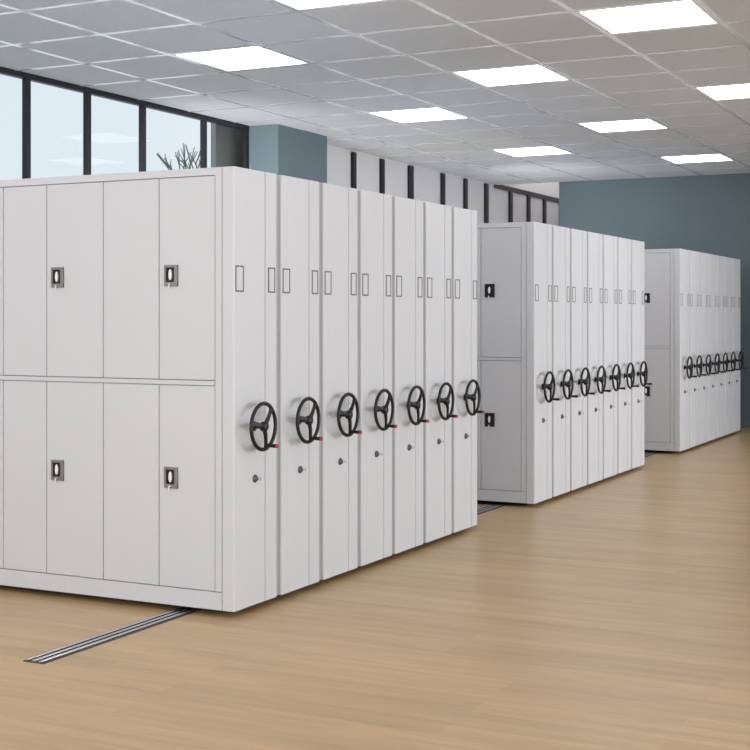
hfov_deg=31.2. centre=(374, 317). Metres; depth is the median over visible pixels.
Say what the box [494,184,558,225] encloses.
window
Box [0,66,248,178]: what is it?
window frame
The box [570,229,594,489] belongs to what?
shelving unit
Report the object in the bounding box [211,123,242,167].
wall pier
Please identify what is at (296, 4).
recessed light
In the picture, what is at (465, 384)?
shelving unit
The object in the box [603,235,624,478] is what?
shelving unit
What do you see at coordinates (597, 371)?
shelving unit
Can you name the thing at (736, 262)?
shelving unit
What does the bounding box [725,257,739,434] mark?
shelving unit
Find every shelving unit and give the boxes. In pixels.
[0,166,278,611]
[278,175,322,594]
[321,183,361,579]
[359,190,397,565]
[393,196,428,553]
[424,202,457,542]
[452,207,484,532]
[477,222,559,504]
[552,225,577,496]
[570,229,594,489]
[587,232,610,483]
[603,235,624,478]
[617,237,638,473]
[631,240,651,468]
[644,249,696,451]
[689,250,706,447]
[699,252,715,443]
[708,254,723,440]
[717,255,731,437]
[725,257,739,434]
[733,258,746,431]
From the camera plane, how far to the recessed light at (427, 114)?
13.54 m
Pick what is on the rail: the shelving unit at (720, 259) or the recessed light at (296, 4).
the shelving unit at (720, 259)
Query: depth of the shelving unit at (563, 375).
11.51 m
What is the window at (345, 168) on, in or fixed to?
attached to the wall at (551, 189)
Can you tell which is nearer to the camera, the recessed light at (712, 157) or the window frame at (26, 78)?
the window frame at (26, 78)
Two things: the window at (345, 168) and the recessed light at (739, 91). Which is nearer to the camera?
the recessed light at (739, 91)
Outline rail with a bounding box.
[23,451,659,663]
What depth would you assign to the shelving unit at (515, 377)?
11.05 m
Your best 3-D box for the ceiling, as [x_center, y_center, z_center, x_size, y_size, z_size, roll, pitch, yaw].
[2.089,-2.058,9.434,10.485,0.062,19.829,0,0,27]
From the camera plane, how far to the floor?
6.24 m
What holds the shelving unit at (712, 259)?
on the rail
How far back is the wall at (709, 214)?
19.37 m
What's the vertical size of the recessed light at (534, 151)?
0.019 m
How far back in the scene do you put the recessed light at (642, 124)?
14.25 m
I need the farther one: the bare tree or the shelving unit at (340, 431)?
the bare tree
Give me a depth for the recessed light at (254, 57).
10.56 m
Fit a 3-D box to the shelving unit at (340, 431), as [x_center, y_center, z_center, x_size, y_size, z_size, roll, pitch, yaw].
[-1.173,0.381,8.472,2.479,2.316,0.474,0,0,27]
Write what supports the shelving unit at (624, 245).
on the rail
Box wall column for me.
[249,124,326,182]
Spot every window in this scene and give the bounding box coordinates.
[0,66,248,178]
[327,146,495,223]
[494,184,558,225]
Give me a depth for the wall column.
14.31 m
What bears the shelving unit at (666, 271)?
on the rail
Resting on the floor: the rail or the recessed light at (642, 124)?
the rail
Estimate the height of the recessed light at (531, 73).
0.019 m
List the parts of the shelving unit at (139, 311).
cabinet door, cabinet door, cabinet door, cabinet door, cabinet door, cabinet door, cabinet door, cabinet door, cabinet door, cabinet door, panel, crank handle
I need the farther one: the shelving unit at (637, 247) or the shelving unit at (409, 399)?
the shelving unit at (637, 247)
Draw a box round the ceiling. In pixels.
[0,0,749,184]
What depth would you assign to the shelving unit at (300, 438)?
7.52 m
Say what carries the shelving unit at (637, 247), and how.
on the rail
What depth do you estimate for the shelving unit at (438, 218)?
9.21 m
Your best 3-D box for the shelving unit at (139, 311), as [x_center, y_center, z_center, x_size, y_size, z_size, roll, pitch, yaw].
[-1.604,0.381,7.615,2.479,2.316,0.492,0,0,27]
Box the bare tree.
[156,143,199,169]
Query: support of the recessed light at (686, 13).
in the ceiling
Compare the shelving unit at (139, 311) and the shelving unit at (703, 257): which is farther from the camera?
the shelving unit at (703, 257)
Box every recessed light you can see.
[175,46,308,70]
[274,0,381,9]
[369,108,466,122]
[451,65,568,86]
[493,146,571,156]
[577,0,718,33]
[579,119,667,132]
[660,154,733,163]
[696,84,749,99]
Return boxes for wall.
[327,144,558,197]
[559,173,749,426]
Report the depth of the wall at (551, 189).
21.98 m
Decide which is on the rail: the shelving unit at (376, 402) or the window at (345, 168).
the shelving unit at (376, 402)
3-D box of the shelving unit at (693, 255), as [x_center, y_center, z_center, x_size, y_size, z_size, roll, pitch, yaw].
[2.785,0.381,16.322,2.479,2.316,0.469,0,0,27]
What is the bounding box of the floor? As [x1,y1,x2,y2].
[0,427,749,749]

